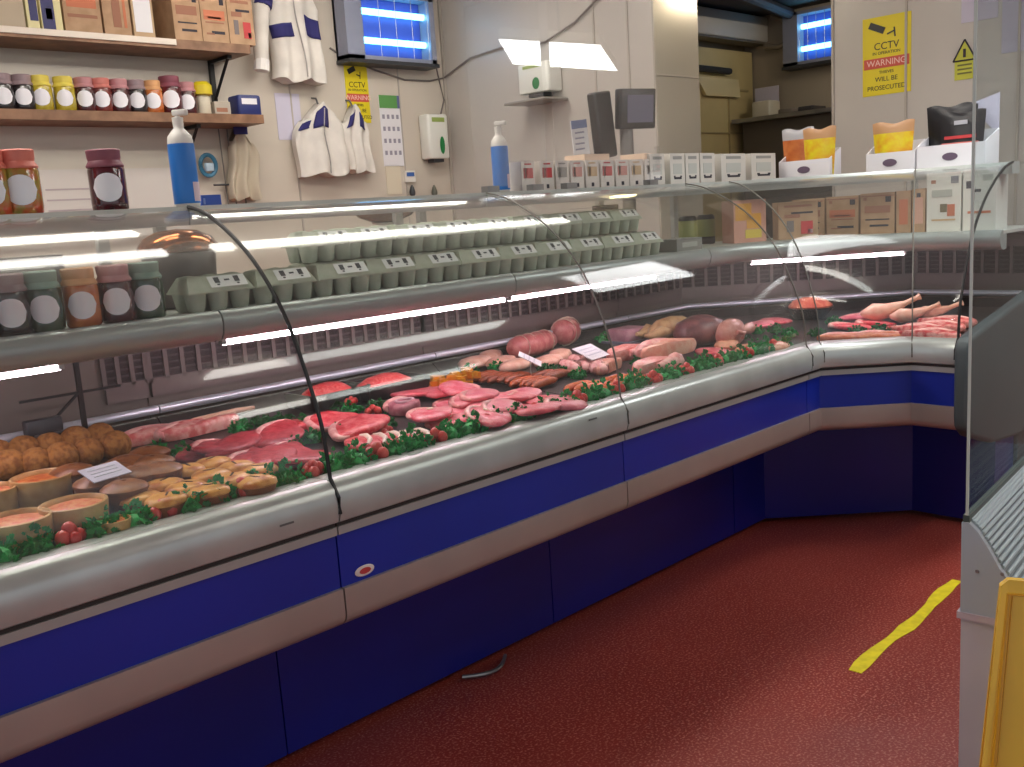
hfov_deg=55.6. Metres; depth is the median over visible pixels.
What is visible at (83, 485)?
pie
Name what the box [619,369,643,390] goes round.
parsley bunch
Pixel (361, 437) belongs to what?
lamb chop
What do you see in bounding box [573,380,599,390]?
sausage
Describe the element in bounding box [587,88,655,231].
weighing scale
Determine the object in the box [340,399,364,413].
parsley bunch
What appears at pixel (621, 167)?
carton
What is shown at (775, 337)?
parsley bunch
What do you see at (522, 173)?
carton
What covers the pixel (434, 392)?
slice
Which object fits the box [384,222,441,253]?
box
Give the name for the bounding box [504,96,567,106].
shelf
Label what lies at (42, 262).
strip light
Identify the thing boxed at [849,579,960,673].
tape
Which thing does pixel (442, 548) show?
display counter
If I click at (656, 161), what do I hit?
carton
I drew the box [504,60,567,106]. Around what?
soap dispenser
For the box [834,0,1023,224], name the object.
wall
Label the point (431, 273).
egg carton
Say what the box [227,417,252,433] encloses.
parsley bunch
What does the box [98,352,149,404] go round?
grille
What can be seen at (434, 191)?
wall hook
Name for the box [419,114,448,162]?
soap dispenser
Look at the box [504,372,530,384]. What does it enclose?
sausage
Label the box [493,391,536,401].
slice
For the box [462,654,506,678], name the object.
bracket
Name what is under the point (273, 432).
steak
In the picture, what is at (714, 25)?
air conditioner
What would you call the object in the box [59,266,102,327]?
jar
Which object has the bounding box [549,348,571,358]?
fillet
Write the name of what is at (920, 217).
carton
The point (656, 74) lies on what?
trim
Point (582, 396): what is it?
cluster
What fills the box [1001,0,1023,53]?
paper sheet
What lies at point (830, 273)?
grille
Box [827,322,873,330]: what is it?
steak
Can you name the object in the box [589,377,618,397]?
parsley bunch
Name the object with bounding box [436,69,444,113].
cable
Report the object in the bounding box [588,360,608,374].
rib
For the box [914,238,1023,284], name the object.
grille
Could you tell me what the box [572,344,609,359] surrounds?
price card
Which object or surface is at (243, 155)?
apron
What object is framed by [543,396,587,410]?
slice
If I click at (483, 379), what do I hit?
sausage
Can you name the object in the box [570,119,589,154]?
display card
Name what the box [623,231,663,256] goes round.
box
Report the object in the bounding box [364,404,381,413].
cluster
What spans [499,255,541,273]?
tray
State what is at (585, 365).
rib
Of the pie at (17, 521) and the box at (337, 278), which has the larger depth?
the box at (337, 278)
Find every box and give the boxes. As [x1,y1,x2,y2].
[166,272,254,312]
[243,265,316,304]
[281,228,350,262]
[289,259,344,266]
[305,260,373,296]
[340,226,396,258]
[343,255,391,260]
[359,255,419,290]
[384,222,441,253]
[387,251,433,255]
[404,251,460,284]
[426,220,477,249]
[430,247,469,252]
[449,247,504,278]
[465,217,515,245]
[470,244,507,248]
[490,243,541,273]
[503,215,549,242]
[508,240,540,244]
[526,240,575,269]
[539,237,571,240]
[541,212,582,238]
[562,237,603,264]
[571,234,603,237]
[573,210,613,235]
[593,234,637,260]
[601,208,642,232]
[601,232,632,234]
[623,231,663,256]
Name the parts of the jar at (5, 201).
lid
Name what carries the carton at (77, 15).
on the wall shelf at (16, 37)
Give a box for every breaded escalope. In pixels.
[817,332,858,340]
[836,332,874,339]
[859,330,894,333]
[870,331,900,337]
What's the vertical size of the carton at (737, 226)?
0.170 m
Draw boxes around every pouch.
[782,126,813,161]
[803,125,835,173]
[873,119,914,153]
[927,102,971,145]
[933,103,977,145]
[940,108,986,144]
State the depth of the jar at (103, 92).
4.65 m
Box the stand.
[19,362,120,436]
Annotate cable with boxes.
[329,0,596,81]
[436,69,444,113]
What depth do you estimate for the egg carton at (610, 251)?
3.31 m
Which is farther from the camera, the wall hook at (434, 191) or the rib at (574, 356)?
the wall hook at (434, 191)
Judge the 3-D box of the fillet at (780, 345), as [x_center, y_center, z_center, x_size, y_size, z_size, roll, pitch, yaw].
[0.940,-0.134,3.455,0.090,0.030,0.160,3,12,34]
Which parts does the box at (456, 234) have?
lid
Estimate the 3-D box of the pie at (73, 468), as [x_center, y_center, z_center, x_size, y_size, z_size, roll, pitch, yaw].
[-0.931,0.203,2.062,0.094,0.064,0.094,-13,14,-43]
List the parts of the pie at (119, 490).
lid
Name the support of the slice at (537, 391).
on the display counter at (442, 548)
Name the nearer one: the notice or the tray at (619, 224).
the tray at (619, 224)
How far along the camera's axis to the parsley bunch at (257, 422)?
2.59 m
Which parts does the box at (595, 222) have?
lid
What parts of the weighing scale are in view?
post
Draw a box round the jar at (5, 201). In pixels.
[0,149,12,214]
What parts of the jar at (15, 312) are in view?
lid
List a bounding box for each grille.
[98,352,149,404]
[146,314,425,396]
[424,284,618,346]
[618,271,682,310]
[679,251,917,298]
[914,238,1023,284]
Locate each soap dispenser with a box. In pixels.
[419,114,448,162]
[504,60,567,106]
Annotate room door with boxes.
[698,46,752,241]
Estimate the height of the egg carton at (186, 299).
0.047 m
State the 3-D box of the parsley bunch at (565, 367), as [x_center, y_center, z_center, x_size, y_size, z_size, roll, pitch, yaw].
[0.152,-0.048,3.148,0.073,0.035,0.073,-2,10,9]
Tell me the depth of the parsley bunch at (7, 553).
1.68 m
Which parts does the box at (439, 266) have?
lid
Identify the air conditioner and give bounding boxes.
[697,6,767,46]
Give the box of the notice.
[378,95,403,165]
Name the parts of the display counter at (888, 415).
shelf post, curved glass, deck rail, rail, kick panel, fascia panel, shelf post, panel, kick panel, panel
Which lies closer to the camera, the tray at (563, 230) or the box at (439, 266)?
the box at (439, 266)
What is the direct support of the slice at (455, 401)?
on the display counter at (442, 548)
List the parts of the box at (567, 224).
lid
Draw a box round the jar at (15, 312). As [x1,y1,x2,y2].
[0,272,32,336]
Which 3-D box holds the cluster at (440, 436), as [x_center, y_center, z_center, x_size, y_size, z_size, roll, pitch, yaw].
[-0.188,0.127,2.367,0.060,0.041,0.048,-6,10,-11]
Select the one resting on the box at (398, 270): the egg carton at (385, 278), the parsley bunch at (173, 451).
the egg carton at (385, 278)
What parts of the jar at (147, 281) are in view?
lid, glass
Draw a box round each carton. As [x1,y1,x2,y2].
[0,0,25,26]
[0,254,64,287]
[22,0,39,27]
[36,0,63,29]
[60,0,102,32]
[99,0,131,34]
[128,0,155,36]
[151,0,202,40]
[166,287,254,312]
[198,0,229,42]
[200,194,221,205]
[210,101,230,113]
[225,0,255,46]
[249,280,316,304]
[281,242,350,262]
[311,274,373,296]
[368,268,419,290]
[492,161,534,190]
[534,161,554,189]
[553,160,568,188]
[564,154,609,160]
[568,160,584,187]
[583,160,599,187]
[598,160,614,186]
[613,160,628,186]
[620,153,652,159]
[628,159,642,185]
[642,159,649,179]
[647,153,664,184]
[659,237,701,251]
[664,153,684,183]
[684,153,699,182]
[699,153,714,182]
[714,153,745,181]
[721,199,765,243]
[745,153,775,179]
[772,200,817,239]
[792,198,826,234]
[826,195,860,234]
[860,192,895,233]
[896,190,911,232]
[912,188,926,231]
[926,171,962,231]
[962,167,1007,230]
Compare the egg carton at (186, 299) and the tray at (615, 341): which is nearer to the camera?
the egg carton at (186, 299)
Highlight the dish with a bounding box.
[356,212,412,225]
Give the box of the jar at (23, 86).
[11,74,35,108]
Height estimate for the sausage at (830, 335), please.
0.027 m
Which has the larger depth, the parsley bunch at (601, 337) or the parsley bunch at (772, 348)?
the parsley bunch at (601, 337)
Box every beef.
[886,323,944,330]
[898,327,960,337]
[906,320,965,332]
[917,315,977,327]
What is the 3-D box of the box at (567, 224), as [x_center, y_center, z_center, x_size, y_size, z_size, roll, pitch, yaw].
[0.155,-0.542,3.334,0.171,0.086,0.114,-13,14,-43]
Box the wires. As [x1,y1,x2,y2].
[218,129,246,203]
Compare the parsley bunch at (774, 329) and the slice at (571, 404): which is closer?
the slice at (571, 404)
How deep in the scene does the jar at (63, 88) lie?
4.53 m
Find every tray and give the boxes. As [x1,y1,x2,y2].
[284,381,370,411]
[345,371,430,402]
[349,238,396,258]
[391,234,441,253]
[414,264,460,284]
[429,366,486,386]
[436,231,477,249]
[458,259,504,278]
[473,228,515,245]
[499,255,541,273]
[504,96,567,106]
[512,225,549,242]
[536,251,575,269]
[546,223,582,238]
[571,248,603,264]
[581,220,613,235]
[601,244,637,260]
[601,338,648,344]
[609,218,642,232]
[633,241,663,256]
[778,108,797,113]
[779,147,840,177]
[798,105,825,110]
[866,139,924,171]
[917,92,999,168]
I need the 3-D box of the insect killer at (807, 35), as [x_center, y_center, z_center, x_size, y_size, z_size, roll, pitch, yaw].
[2.238,-2.556,7.192,0.150,0.403,0.460,-13,14,-43]
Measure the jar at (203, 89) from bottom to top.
0.170 m
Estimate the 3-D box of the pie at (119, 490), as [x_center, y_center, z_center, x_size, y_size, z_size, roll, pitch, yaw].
[-0.772,0.224,1.941,0.094,0.064,0.094,4,13,37]
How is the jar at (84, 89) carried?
on the wall shelf at (8, 117)
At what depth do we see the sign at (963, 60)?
4.86 m
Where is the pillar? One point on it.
(674, 22)
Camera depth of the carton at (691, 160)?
3.85 m
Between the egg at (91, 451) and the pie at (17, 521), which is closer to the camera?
the pie at (17, 521)
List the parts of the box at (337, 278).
lid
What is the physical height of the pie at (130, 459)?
0.064 m
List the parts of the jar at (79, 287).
lid, glass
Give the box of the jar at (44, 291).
[21,270,65,332]
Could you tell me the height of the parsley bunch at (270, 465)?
0.064 m
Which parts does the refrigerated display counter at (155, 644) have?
deck rail, rail, shelf post, kick panel, fascia panel, maker plate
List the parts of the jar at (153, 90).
lid, glass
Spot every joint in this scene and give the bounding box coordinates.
[506,329,556,357]
[551,316,580,345]
[673,314,722,345]
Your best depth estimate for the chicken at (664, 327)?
3.61 m
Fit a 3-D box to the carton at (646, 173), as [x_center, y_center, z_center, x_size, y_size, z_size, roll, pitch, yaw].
[0.480,-0.805,3.730,0.082,0.098,0.141,-13,14,-43]
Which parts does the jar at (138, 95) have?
lid, glass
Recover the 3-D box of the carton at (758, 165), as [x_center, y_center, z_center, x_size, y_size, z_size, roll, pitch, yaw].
[1.054,-0.945,4.255,0.197,0.115,0.111,-13,14,-43]
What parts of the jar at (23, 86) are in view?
lid, glass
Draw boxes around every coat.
[252,0,326,85]
[292,97,350,177]
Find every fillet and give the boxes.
[458,355,490,368]
[479,349,502,357]
[486,355,515,366]
[499,358,531,371]
[534,354,562,366]
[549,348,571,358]
[714,339,739,349]
[768,341,789,351]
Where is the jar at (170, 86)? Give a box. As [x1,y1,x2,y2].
[158,75,183,111]
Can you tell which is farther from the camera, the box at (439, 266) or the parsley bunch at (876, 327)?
the parsley bunch at (876, 327)
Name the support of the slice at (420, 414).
on the display counter at (442, 548)
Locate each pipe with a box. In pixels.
[738,0,794,18]
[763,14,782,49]
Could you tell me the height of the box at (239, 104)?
0.110 m
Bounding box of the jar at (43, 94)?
[31,74,54,109]
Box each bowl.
[784,297,833,319]
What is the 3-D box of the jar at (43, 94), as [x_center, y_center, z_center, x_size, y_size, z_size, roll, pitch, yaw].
[-2.179,-1.340,4.496,0.096,0.162,0.097,-8,11,-24]
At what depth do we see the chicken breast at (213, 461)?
2.13 m
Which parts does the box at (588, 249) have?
lid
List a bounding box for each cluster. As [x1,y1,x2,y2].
[54,521,86,544]
[149,499,177,520]
[231,477,245,496]
[301,459,323,478]
[344,396,357,405]
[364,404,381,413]
[364,442,388,460]
[376,425,393,432]
[426,428,447,444]
[567,390,587,401]
[610,380,625,392]
[644,370,662,383]
[677,362,694,374]
[714,353,723,365]
[742,346,754,355]
[769,339,777,344]
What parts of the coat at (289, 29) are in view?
navy panel, navy panel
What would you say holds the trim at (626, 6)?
attached to the wall at (478, 91)
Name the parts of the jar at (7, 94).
lid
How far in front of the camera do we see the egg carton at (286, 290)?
2.42 m
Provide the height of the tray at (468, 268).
0.047 m
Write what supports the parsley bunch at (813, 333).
on the display counter at (888, 415)
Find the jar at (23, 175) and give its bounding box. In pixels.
[1,148,44,213]
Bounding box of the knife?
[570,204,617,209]
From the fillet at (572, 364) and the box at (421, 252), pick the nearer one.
the box at (421, 252)
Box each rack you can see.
[124,418,202,446]
[153,413,238,441]
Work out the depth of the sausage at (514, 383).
2.97 m
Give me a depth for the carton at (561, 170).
3.33 m
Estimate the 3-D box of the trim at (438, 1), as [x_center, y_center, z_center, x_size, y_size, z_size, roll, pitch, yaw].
[-0.393,-1.240,6.521,0.020,2.820,0.015,-13,14,-43]
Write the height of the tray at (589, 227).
0.047 m
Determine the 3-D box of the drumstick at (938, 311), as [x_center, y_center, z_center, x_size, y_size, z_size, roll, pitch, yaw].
[1.644,-0.283,3.748,0.185,0.084,0.060,5,13,41]
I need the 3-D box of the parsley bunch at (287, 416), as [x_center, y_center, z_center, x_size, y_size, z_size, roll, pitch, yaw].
[-0.617,0.091,2.611,0.073,0.035,0.073,-9,11,-27]
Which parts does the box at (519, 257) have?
lid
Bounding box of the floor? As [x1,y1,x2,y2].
[264,510,962,766]
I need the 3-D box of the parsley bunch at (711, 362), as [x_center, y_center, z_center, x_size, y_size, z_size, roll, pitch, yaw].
[0.636,-0.081,3.153,0.085,0.071,0.096,-6,10,-11]
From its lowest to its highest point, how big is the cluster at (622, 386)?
0.041 m
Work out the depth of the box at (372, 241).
2.74 m
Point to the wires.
(218, 129)
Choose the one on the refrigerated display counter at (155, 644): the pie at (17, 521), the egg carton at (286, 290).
the pie at (17, 521)
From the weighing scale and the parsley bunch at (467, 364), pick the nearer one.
the parsley bunch at (467, 364)
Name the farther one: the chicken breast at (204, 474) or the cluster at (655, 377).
the cluster at (655, 377)
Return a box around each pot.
[136,229,218,309]
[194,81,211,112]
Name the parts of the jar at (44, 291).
lid, glass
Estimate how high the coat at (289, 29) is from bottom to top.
0.687 m
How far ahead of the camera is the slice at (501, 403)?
2.57 m
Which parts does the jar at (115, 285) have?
lid, glass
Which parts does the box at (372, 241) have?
lid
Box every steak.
[175,438,211,462]
[191,439,225,453]
[204,431,261,456]
[226,446,260,456]
[229,449,257,460]
[250,444,297,466]
[255,419,304,447]
[271,450,329,465]
[273,441,310,470]
[293,419,307,429]
[303,411,356,431]
[328,413,389,441]
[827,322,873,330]
[855,319,896,326]
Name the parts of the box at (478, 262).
lid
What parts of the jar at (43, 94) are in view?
lid, glass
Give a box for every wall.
[0,0,452,278]
[441,0,659,247]
[698,41,743,51]
[744,2,831,108]
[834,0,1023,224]
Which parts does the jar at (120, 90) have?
lid, glass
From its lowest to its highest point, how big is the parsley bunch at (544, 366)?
0.030 m
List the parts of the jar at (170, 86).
lid, glass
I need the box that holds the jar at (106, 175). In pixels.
[85,148,128,209]
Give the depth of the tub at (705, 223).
4.03 m
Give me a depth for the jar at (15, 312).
1.98 m
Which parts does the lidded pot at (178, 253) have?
copper lid, pot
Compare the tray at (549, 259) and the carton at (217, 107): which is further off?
the carton at (217, 107)
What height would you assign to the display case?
2.080 m
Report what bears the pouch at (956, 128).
in the display tray at (987, 150)
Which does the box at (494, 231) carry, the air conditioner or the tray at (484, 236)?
the tray at (484, 236)
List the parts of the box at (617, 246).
lid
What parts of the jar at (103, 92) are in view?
lid, glass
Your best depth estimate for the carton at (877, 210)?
3.94 m
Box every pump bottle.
[167,109,200,206]
[491,121,510,191]
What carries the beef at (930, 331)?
on the display counter at (888, 415)
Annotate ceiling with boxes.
[697,0,830,15]
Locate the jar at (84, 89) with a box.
[72,77,96,110]
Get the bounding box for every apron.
[226,127,262,201]
[341,99,375,173]
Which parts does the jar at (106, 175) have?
lid, glass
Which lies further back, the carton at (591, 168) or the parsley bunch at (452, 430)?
the carton at (591, 168)
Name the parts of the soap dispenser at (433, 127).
spout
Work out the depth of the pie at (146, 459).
2.09 m
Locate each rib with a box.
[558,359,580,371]
[568,354,584,359]
[577,357,593,372]
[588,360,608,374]
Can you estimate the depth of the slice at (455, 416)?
2.51 m
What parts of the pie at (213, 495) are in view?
lid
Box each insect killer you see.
[332,0,439,70]
[782,5,830,71]
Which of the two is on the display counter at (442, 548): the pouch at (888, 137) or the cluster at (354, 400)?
the cluster at (354, 400)
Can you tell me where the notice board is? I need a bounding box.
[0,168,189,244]
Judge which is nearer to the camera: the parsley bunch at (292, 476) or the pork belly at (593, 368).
the parsley bunch at (292, 476)
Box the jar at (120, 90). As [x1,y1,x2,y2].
[109,78,131,111]
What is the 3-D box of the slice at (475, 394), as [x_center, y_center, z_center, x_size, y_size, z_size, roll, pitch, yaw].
[-0.093,0.031,2.729,0.110,0.022,0.155,-1,10,15]
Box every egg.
[0,440,8,450]
[0,449,23,480]
[9,435,39,452]
[22,447,50,472]
[37,432,64,448]
[46,442,78,467]
[61,426,91,444]
[74,438,104,465]
[87,422,113,439]
[99,430,131,459]
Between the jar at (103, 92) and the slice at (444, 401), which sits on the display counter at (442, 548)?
the slice at (444, 401)
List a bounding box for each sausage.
[473,371,498,382]
[479,371,505,382]
[487,371,511,383]
[497,371,522,383]
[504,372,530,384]
[509,375,531,387]
[519,375,541,386]
[524,376,549,386]
[530,377,557,388]
[531,369,552,375]
[542,368,565,375]
[546,369,570,378]
[563,380,589,391]
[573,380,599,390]
[581,380,607,390]
[605,373,623,380]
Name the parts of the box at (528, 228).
lid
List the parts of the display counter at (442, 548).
shelf post, deck rail, rail, shelf post, kick panel, fascia panel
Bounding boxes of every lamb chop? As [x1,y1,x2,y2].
[344,433,372,450]
[362,432,387,447]
[378,430,401,444]
[395,430,415,442]
[407,427,429,440]
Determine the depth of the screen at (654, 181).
3.27 m
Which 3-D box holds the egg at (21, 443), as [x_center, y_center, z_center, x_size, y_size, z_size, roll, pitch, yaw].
[-1.148,0.157,2.285,0.076,0.072,0.076,4,13,37]
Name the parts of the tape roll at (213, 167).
hook rod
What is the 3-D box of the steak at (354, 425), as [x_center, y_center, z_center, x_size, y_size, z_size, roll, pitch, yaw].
[-0.387,0.108,2.453,0.174,0.039,0.132,-10,12,-32]
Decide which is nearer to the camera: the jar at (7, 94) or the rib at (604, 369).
the rib at (604, 369)
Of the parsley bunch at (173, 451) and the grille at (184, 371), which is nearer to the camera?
the parsley bunch at (173, 451)
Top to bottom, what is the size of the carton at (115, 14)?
0.250 m
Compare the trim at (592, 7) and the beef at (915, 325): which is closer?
the beef at (915, 325)
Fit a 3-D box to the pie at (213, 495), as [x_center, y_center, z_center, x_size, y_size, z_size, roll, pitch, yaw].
[-0.611,0.225,1.964,0.085,0.044,0.084,-5,10,-7]
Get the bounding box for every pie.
[0,481,18,511]
[0,507,53,552]
[8,467,72,507]
[37,493,108,532]
[49,462,92,493]
[72,476,119,493]
[99,478,148,514]
[100,461,130,466]
[101,514,130,532]
[105,454,142,464]
[119,464,151,481]
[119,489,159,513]
[129,445,170,455]
[133,454,175,464]
[144,491,187,518]
[147,460,182,479]
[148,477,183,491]
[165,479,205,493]
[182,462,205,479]
[187,482,230,506]
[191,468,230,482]
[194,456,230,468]
[213,471,250,497]
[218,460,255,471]
[237,473,277,495]
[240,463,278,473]
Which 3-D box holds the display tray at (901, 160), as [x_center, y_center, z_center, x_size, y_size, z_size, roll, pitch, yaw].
[1.580,-0.938,4.005,0.106,0.120,0.204,-13,14,-43]
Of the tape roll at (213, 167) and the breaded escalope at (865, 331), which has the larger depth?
the tape roll at (213, 167)
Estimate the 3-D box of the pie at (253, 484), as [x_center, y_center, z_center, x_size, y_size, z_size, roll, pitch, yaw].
[-0.530,0.212,2.015,0.085,0.044,0.084,2,11,29]
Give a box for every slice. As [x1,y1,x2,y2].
[390,390,428,397]
[406,406,452,422]
[423,386,448,397]
[424,413,467,428]
[432,397,450,406]
[438,380,481,395]
[448,394,481,407]
[448,405,464,413]
[459,388,499,401]
[464,405,511,426]
[469,401,482,405]
[480,398,522,413]
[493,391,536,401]
[498,390,517,395]
[506,387,541,395]
[514,403,561,415]
[524,395,558,403]
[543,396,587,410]
[695,347,730,356]
[751,320,774,327]
[760,317,792,324]
[839,313,865,320]
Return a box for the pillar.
[651,0,702,238]
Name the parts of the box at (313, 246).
lid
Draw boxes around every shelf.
[0,25,250,101]
[0,108,263,142]
[65,309,204,328]
[171,274,485,310]
[702,225,1023,248]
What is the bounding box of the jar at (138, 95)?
[127,79,148,111]
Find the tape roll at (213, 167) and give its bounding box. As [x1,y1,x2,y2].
[198,153,228,185]
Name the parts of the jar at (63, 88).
lid, glass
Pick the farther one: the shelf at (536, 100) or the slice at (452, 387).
the shelf at (536, 100)
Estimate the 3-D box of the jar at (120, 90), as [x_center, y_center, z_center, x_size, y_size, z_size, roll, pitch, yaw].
[-1.917,-1.402,4.748,0.096,0.162,0.097,-7,11,-20]
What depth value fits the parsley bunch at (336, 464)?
2.16 m
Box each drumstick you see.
[860,293,921,319]
[890,301,941,322]
[918,300,963,317]
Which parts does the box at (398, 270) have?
lid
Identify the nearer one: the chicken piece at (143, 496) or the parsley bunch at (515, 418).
the chicken piece at (143, 496)
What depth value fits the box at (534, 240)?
3.21 m
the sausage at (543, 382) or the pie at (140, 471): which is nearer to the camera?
the pie at (140, 471)
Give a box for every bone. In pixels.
[192,411,235,418]
[202,411,221,418]
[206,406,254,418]
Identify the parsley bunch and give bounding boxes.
[0,532,28,562]
[15,522,65,556]
[77,504,121,539]
[119,498,157,526]
[150,438,168,447]
[170,440,190,457]
[171,483,213,513]
[207,473,237,501]
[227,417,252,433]
[246,462,285,486]
[248,414,274,426]
[270,411,292,421]
[277,457,313,485]
[287,434,304,446]
[291,413,306,421]
[298,426,321,443]
[319,446,352,473]
[330,399,344,409]
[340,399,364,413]
[342,438,377,465]
[365,397,384,409]
[381,431,415,455]
[384,412,397,426]
[397,422,435,449]
[435,417,467,439]
[458,409,488,435]
[460,362,479,371]
[487,359,502,370]
[493,405,519,427]
[509,401,536,420]
[536,362,557,370]
[536,392,560,402]
[552,364,567,369]
[559,388,579,399]
[567,366,586,378]
[581,379,605,401]
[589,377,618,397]
[594,330,607,342]
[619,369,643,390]
[628,367,651,385]
[629,355,639,364]
[653,364,678,380]
[661,359,688,375]
[687,353,710,371]
[696,348,722,367]
[718,347,738,363]
[725,343,752,359]
[746,338,768,355]
[751,324,764,333]
[754,335,775,352]
[766,322,784,332]
[773,332,793,346]
[781,326,798,336]
[806,327,826,336]
[825,315,842,324]
[847,325,866,331]
[869,322,886,329]
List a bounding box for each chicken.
[635,316,686,338]
[715,318,754,342]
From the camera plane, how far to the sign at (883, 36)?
5.12 m
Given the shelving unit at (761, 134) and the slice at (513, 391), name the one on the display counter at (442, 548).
the slice at (513, 391)
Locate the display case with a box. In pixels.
[957,0,1023,766]
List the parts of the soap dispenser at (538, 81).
spout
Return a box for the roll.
[382,396,420,415]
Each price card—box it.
[78,461,131,482]
[518,351,541,372]
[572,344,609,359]
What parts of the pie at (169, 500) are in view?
lid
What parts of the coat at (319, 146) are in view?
navy panel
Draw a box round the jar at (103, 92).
[92,77,113,110]
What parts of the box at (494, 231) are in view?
lid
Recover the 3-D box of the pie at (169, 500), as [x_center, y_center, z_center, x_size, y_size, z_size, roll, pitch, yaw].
[-0.682,0.238,1.914,0.084,0.044,0.085,-6,10,-11]
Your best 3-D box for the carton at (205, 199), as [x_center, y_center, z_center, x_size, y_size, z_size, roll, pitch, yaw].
[-0.801,-0.482,2.569,0.055,0.032,0.031,-13,14,-43]
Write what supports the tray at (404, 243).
on the box at (418, 237)
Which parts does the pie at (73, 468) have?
lid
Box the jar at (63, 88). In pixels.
[52,76,76,109]
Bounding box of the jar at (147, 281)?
[127,261,166,319]
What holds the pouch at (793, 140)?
in the display tray at (813, 167)
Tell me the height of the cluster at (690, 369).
0.041 m
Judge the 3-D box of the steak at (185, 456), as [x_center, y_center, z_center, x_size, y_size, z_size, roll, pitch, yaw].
[-0.742,0.163,2.329,0.100,0.026,0.179,-2,10,10]
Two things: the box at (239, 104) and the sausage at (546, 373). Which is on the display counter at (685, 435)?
the sausage at (546, 373)
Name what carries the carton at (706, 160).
on the display counter at (888, 415)
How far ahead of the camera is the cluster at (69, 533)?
1.75 m
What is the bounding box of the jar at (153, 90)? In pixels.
[144,80,164,111]
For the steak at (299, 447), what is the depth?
2.30 m
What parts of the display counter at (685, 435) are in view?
shelf post, deck rail, rail, shelf post, curved glass, kick panel, fascia panel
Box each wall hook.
[409,185,415,195]
[432,185,436,194]
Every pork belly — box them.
[589,357,621,374]
[606,340,646,360]
[632,352,684,374]
[634,338,696,358]
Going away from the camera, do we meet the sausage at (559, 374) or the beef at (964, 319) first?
the sausage at (559, 374)
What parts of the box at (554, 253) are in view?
lid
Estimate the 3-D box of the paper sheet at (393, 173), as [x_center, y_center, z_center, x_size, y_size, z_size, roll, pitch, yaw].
[-0.751,-1.291,6.168,0.117,0.177,0.004,-13,14,-43]
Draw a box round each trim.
[288,84,304,230]
[396,69,410,223]
[437,0,456,220]
[591,0,597,91]
[625,0,630,87]
[656,74,698,78]
[831,0,834,196]
[904,0,907,190]
[1013,0,1021,224]
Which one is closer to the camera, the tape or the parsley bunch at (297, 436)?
the parsley bunch at (297, 436)
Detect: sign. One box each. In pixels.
[343,65,371,122]
[863,11,911,96]
[953,39,972,80]
[979,577,1023,766]
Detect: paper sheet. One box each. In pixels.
[274,93,300,139]
[385,166,401,194]
[961,0,997,23]
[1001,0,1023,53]
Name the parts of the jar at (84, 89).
lid, glass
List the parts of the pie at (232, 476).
lid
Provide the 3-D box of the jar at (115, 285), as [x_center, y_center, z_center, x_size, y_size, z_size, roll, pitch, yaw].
[-0.878,-0.199,2.150,0.076,0.128,0.076,-8,11,-21]
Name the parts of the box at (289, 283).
lid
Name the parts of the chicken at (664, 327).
leg, leg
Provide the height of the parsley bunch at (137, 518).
0.057 m
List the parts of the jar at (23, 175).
lid, glass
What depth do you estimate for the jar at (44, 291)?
2.02 m
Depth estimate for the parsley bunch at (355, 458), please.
2.20 m
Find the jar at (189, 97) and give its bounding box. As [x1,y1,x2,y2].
[179,81,197,112]
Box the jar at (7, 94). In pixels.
[0,73,16,108]
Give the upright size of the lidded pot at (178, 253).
0.197 m
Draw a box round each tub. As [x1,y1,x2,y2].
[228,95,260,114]
[678,216,697,237]
[697,214,714,243]
[752,85,779,116]
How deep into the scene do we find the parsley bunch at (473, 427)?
2.42 m
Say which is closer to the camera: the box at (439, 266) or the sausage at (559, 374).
the box at (439, 266)
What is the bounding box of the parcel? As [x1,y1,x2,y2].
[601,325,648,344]
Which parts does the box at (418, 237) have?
lid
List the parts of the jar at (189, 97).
lid, glass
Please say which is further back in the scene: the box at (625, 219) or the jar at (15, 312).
the box at (625, 219)
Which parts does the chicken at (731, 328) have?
leg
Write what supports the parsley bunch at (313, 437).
on the display counter at (442, 548)
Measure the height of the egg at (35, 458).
0.068 m
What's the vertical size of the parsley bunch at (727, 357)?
0.057 m
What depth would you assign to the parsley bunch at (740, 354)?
3.26 m
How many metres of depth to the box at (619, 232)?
3.54 m
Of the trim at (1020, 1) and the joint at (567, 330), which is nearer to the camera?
the joint at (567, 330)
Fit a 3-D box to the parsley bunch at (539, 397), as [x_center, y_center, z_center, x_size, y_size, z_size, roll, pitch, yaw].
[0.099,0.054,2.635,0.092,0.056,0.092,-5,10,-10]
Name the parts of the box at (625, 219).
lid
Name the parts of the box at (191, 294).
lid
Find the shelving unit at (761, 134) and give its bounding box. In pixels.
[731,107,831,237]
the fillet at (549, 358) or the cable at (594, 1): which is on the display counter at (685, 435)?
the fillet at (549, 358)
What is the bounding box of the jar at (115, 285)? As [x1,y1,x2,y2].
[95,263,136,323]
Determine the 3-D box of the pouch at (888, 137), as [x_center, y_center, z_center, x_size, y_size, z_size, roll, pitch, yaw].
[1.564,-0.977,3.985,0.044,0.196,0.177,-13,14,-43]
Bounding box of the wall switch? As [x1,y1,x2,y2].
[403,171,415,181]
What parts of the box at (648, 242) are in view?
lid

